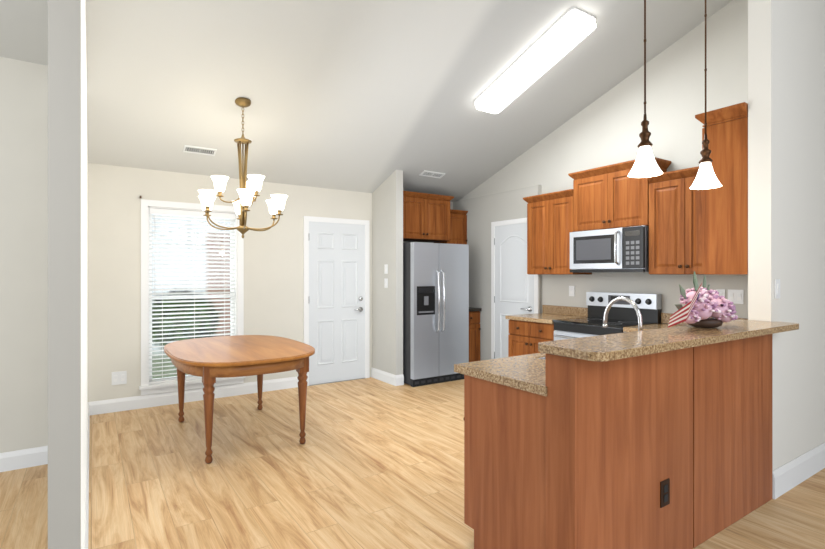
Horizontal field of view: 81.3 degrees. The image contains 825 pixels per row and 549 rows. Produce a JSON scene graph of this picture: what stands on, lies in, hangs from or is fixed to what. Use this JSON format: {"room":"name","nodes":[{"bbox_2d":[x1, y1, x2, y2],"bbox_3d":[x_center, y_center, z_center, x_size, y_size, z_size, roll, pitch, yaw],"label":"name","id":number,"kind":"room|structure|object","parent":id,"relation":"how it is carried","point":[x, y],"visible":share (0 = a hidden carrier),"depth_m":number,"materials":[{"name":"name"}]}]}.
{"room":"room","nodes":[
{"label":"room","id":0,"kind":"room"},
{"bbox_2d":[0,57,47,452],"bbox_3d":[-4.617,-0.083,2.295,4.880,2.926,0.150,0,0,-34],"label":"wall","id":1,"kind":"structure","parent":0,"point":[23,84],"depth_m":3.43,"materials":[{"name":"beige paint"}]},
{"bbox_2d":[0,446,47,471],"bbox_3d":[-4.569,1.315,2.224,4.880,0.130,0.016,0,0,-34],"label":"baseboard","id":2,"kind":"structure","parent":1,"relation":"attached to","point":[31,457],"depth_m":3.42,"materials":[{"name":"white wood"}]},
{"bbox_2d":[48,0,87,548],"bbox_3d":[-2.198,-0.488,3.149,0.090,3.735,3.680,0,0,-34],"label":"wall","id":3,"kind":"structure","parent":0,"point":[67,76],"depth_m":1.62,"materials":[{"name":"beige paint"}]},
{"bbox_2d":[84,403,89,548],"bbox_3d":[-2.153,1.315,3.180,0.016,0.130,3.680,0,0,-34],"label":"baseboard","id":4,"kind":"structure","parent":3,"relation":"attached to","point":[86,523],"depth_m":2.81,"materials":[{"name":"white"}]},
{"bbox_2d":[88,163,452,401],"bbox_3d":[-1.278,0.132,6.070,4.870,2.495,0.150,0,0,-34],"label":"wall","id":5,"kind":"structure","parent":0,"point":[273,257],"depth_m":5.05,"materials":[{"name":"beige paint"}]},
{"bbox_2d":[112,371,126,384],"bbox_3d":[-2.960,1.045,4.844,0.130,0.130,0.012,0,0,-34],"label":"outlet","id":6,"kind":"object","parent":5,"relation":"attached to","point":[120,377],"visible":1,"depth_m":4.85,"materials":[{"name":"white plastic"}]},
{"bbox_2d":[139,199,245,394],"bbox_3d":[-2.405,0.235,5.282,1.060,2.020,0.187,0,0,-34],"label":"dining room window","id":7,"kind":"structure","parent":5,"relation":"in","point":[148,386],"depth_m":5.21,"materials":[{"name":"white plastic"}]},
{"bbox_2d":[88,376,298,414],"bbox_3d":[-2.265,1.315,5.307,2.200,0.130,0.016,0,0,-34],"label":"baseboard","id":8,"kind":"structure","parent":5,"relation":"attached to","point":[168,398],"depth_m":5.13,"materials":[{"name":"white wood"}]},
{"bbox_2d":[303,216,369,385],"bbox_3d":[-0.947,0.329,6.151,0.914,2.102,0.079,0,0,-34],"label":"entry door","id":9,"kind":"structure","parent":5,"relation":"in","point":[336,251],"depth_m":6.17,"materials":[{"name":"white"}]},
{"bbox_2d":[403,191,467,243],"bbox_3d":[0.215,-0.752,6.697,1.264,0.665,0.454,0,0,-34],"label":"upper cabinet","id":10,"kind":"object","parent":5,"relation":"attached to","point":[427,217],"visible":0.84,"depth_m":6.51,"materials":[{"name":"brown wood"}]},
{"bbox_2d":[0,0,731,201],"bbox_3d":[0.738,-2.751,1.595,13.000,3.413,9.830,0,0,-34],"label":"ceiling","id":11,"kind":"structure","parent":0,"point":[347,95],"depth_m":4.23,"materials":[{"name":"paint"}]},
{"bbox_2d":[183,145,216,155],"bbox_3d":[-2.141,-1.247,4.834,0.300,0.049,0.117,0,0,-34],"label":"ceiling vent","id":12,"kind":"object","parent":11,"relation":"in","point":[187,148],"visible":1,"depth_m":4.83,"materials":[{"name":"white metal"}]},
{"bbox_2d":[198,97,287,237],"bbox_3d":[-1.506,-0.934,4.263,0.780,1.228,0.810,0,0,-34],"label":"brass chandelier","id":13,"kind":"object","parent":11,"relation":"hanging from","point":[246,196],"visible":1,"depth_m":4.20,"materials":[{"name":"brown"}]},
{"bbox_2d":[419,170,444,177],"bbox_3d":[0.258,-1.301,6.247,0.340,0.049,0.117,0,0,-34],"label":"ceiling vent","id":14,"kind":"object","parent":11,"relation":"in","point":[424,173],"visible":1,"depth_m":6.24,"materials":[{"name":"white metal"}]},
{"bbox_2d":[474,7,595,113],"bbox_3d":[1.089,-1.921,4.467,0.330,0.490,1.248,0,0,-34],"label":"ceiling light","id":15,"kind":"object","parent":11,"relation":"attached to","point":[572,27],"depth_m":4.32,"materials":[{"name":"white plastic"}]},
{"bbox_2d":[628,0,662,177],"bbox_3d":[1.122,-1.526,2.315,0.152,2.089,0.154,0,0,-34],"label":"pendant light","id":16,"kind":"object","parent":11,"relation":"hanging from","point":[645,165],"visible":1,"depth_m":2.30,"materials":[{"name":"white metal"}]},
{"bbox_2d":[690,0,721,189],"bbox_3d":[1.616,-1.526,2.646,0.152,2.089,0.154,0,0,-34],"label":"pendant light","id":17,"kind":"object","parent":11,"relation":"hanging from","point":[706,178],"visible":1,"depth_m":2.63,"materials":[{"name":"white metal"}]},
{"bbox_2d":[372,170,402,374],"bbox_3d":[-0.332,0.029,6.244,0.104,2.702,0.613,0,0,-34],"label":"wall","id":18,"kind":"structure","parent":0,"point":[387,200],"depth_m":6.11,"materials":[{"name":"beige paint"}]},
{"bbox_2d":[371,367,394,385],"bbox_3d":[-0.383,1.315,6.210,0.016,0.130,0.613,0,0,-34],"label":"baseboard","id":19,"kind":"structure","parent":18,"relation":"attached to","point":[389,378],"depth_m":6.19,"materials":[{"name":"white wood"}]},
{"bbox_2d":[384,278,387,287],"bbox_3d":[-0.341,0.110,6.150,0.012,0.120,0.075,0,0,-34],"label":"light switch","id":20,"kind":"object","parent":18,"relation":"attached to","point":[385,279],"visible":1,"depth_m":6.14,"materials":[{"name":"white plastic"}]},
{"bbox_2d":[384,264,387,273],"bbox_3d":[-0.341,-0.070,6.150,0.012,0.120,0.075,0,0,-34],"label":"light switch","id":21,"kind":"object","parent":18,"relation":"attached to","point":[385,265],"visible":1,"depth_m":6.14,"materials":[{"name":"white plastic"}]},
{"bbox_2d":[395,374,403,385],"bbox_3d":[-0.162,1.315,5.977,0.120,0.130,0.016,0,0,-34],"label":"baseboard","id":22,"kind":"structure","parent":0,"point":[399,379],"depth_m":5.97,"materials":[{"name":"white wood"}]},
{"bbox_2d":[0,377,824,548],"bbox_3d":[0.738,1.410,1.595,13.000,0.060,9.830,0,0,-34],"label":"floor","id":23,"kind":"structure","parent":0,"point":[380,464],"depth_m":3.19,"materials":[{"name":"brown wood"}]},
{"bbox_2d":[164,335,314,463],"bbox_3d":[-1.525,1.004,4.202,1.120,0.751,1.600,0,0,-34],"label":"oval dining table","id":24,"kind":"object","parent":23,"relation":"on","point":[208,358],"visible":1,"depth_m":3.81,"materials":[{"name":"brown wood"}]},
{"bbox_2d":[403,242,468,386],"bbox_3d":[0.177,0.490,6.405,0.876,1.780,0.872,0,0,-34],"label":"refrigerator","id":25,"kind":"object","parent":23,"relation":"on","point":[435,275],"visible":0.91,"depth_m":6.04,"materials":[{"name":"silver metal"}]},
{"bbox_2d":[469,307,481,361],"bbox_3d":[0.637,0.875,6.869,0.372,1.010,0.647,0,0,-34],"label":"base cabinet","id":26,"kind":"object","parent":23,"relation":"on","point":[474,314],"visible":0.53,"depth_m":6.67,"materials":[{"name":"brown wood"}]},
{"bbox_2d":[553,292,661,340],"bbox_3d":[1.906,0.785,4.782,0.699,1.190,0.783,0,0,-34],"label":"range","id":27,"kind":"object","parent":23,"relation":"on","point":[621,314],"visible":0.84,"depth_m":4.78,"materials":[{"name":"silver metal"}]},
{"bbox_2d":[454,319,798,548],"bbox_3d":[1.706,0.835,2.980,3.041,1.090,0.885,0,0,-34],"label":"kitchen island","id":28,"kind":"object","parent":23,"relation":"on","point":[661,438],"depth_m":2.24,"materials":[{"name":"brown wood"}]},
{"bbox_2d":[603,297,642,330],"bbox_3d":[1.183,0.295,2.662,0.103,0.347,0.254,0,0,-34],"label":"gooseneck faucet","id":29,"kind":"object","parent":28,"relation":"on","point":[640,323],"visible":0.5,"depth_m":2.63,"materials":[{"name":"silver metal"}]},
{"bbox_2d":[668,272,737,327],"bbox_3d":[1.542,0.132,2.573,0.661,0.309,0.252,0,0,-34],"label":"hydrangea","id":30,"kind":"object","parent":28,"relation":"on","point":[702,303],"visible":1,"depth_m":2.54,"materials":[{"name":"pink plant"}]},
{"bbox_2d":[505,305,747,356],"bbox_3d":[2.061,0.875,4.602,0.649,1.010,2.615,0,0,-34],"label":"base cabinet","id":31,"kind":"object","parent":23,"relation":"on","point":[526,331],"visible":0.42,"depth_m":5.29,"materials":[{"name":"brown wood"}]},
{"bbox_2d":[453,185,541,360],"bbox_3d":[1.099,0.142,6.572,0.060,2.475,1.660,0,0,-34],"label":"wall","id":32,"kind":"structure","parent":0,"point":[507,205],"depth_m":6.65,"materials":[{"name":"grey paint"}]},
{"bbox_2d":[491,218,538,358],"bbox_3d":[1.285,0.335,6.167,0.079,2.090,0.820,0,0,-34],"label":"door","id":33,"kind":"structure","parent":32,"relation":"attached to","point":[514,291],"depth_m":6.26,"materials":[{"name":"white wood"}]},
{"bbox_2d":[459,0,747,324],"bbox_3d":[1.921,-0.617,5.534,0.150,3.995,4.600,0,0,-34],"label":"wall","id":34,"kind":"structure","parent":0,"point":[605,132],"depth_m":4.72,"materials":[{"name":"beige paint"}]},
{"bbox_2d":[569,286,574,295],"bbox_3d":[1.830,0.190,5.521,0.012,0.120,0.075,0,0,-34],"label":"outlet","id":35,"kind":"object","parent":34,"relation":"attached to","point":[571,288],"visible":1,"depth_m":5.51,"materials":[{"name":"white plastic"}]},
{"bbox_2d":[523,102,747,274],"bbox_3d":[1.851,-0.547,4.462,1.152,1.095,2.638,0,0,-34],"label":"upper cabinet","id":36,"kind":"object","parent":34,"relation":"attached to","point":[702,231],"visible":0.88,"depth_m":4.28,"materials":[{"name":"brown wood"}]},
{"bbox_2d":[570,226,648,272],"bbox_3d":[2.022,-0.236,4.832,0.451,0.428,0.816,0,0,-34],"label":"microwave","id":37,"kind":"object","parent":36,"relation":"attached to","point":[626,249],"visible":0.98,"depth_m":4.67,"materials":[{"name":"silver metal"}]},
{"bbox_2d":[716,289,724,295],"bbox_3d":[2.703,0.190,4.216,0.012,0.120,0.075,0,0,-34],"label":"outlet","id":38,"kind":"object","parent":34,"relation":"attached to","point":[721,291],"visible":0.36,"depth_m":4.21,"materials":[{"name":"white plastic"}]},
{"bbox_2d":[728,289,743,303],"bbox_3d":[2.770,0.190,4.117,0.012,0.120,0.120,0,0,-34],"label":"outlet","id":39,"kind":"object","parent":34,"relation":"attached to","point":[735,296],"visible":0.94,"depth_m":4.11,"materials":[{"name":"white plastic"}]},
{"bbox_2d":[748,0,824,470],"bbox_3d":[4.053,-0.617,4.269,4.515,3.995,0.125,0,0,-34],"label":"wall","id":40,"kind":"structure","parent":0,"point":[786,38],"depth_m":3.13,"materials":[{"name":"white paint"}]},
{"bbox_2d":[774,279,779,298],"bbox_3d":[2.283,0.090,2.999,0.075,0.120,0.012,0,0,-34],"label":"light switch","id":41,"kind":"object","parent":40,"relation":"attached to","point":[776,281],"visible":1,"depth_m":2.99,"materials":[{"name":"white plastic"}]},
{"bbox_2d":[772,442,824,498],"bbox_3d":[4.094,1.298,4.207,4.515,0.165,0.018,0,0,-34],"label":"baseboard","id":42,"kind":"structure","parent":40,"relation":"attached to","point":[791,474],"depth_m":3.15,"materials":[{"name":"white wood"}]},
{"label":"outside","id":43,"kind":"structure","parent":0,"visible":0},
{"bbox_2d":[152,214,230,378],"bbox_3d":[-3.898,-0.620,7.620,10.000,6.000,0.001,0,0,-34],"label":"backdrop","id":44,"kind":"structure","parent":43,"point":[198,279],"depth_m":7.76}
]}

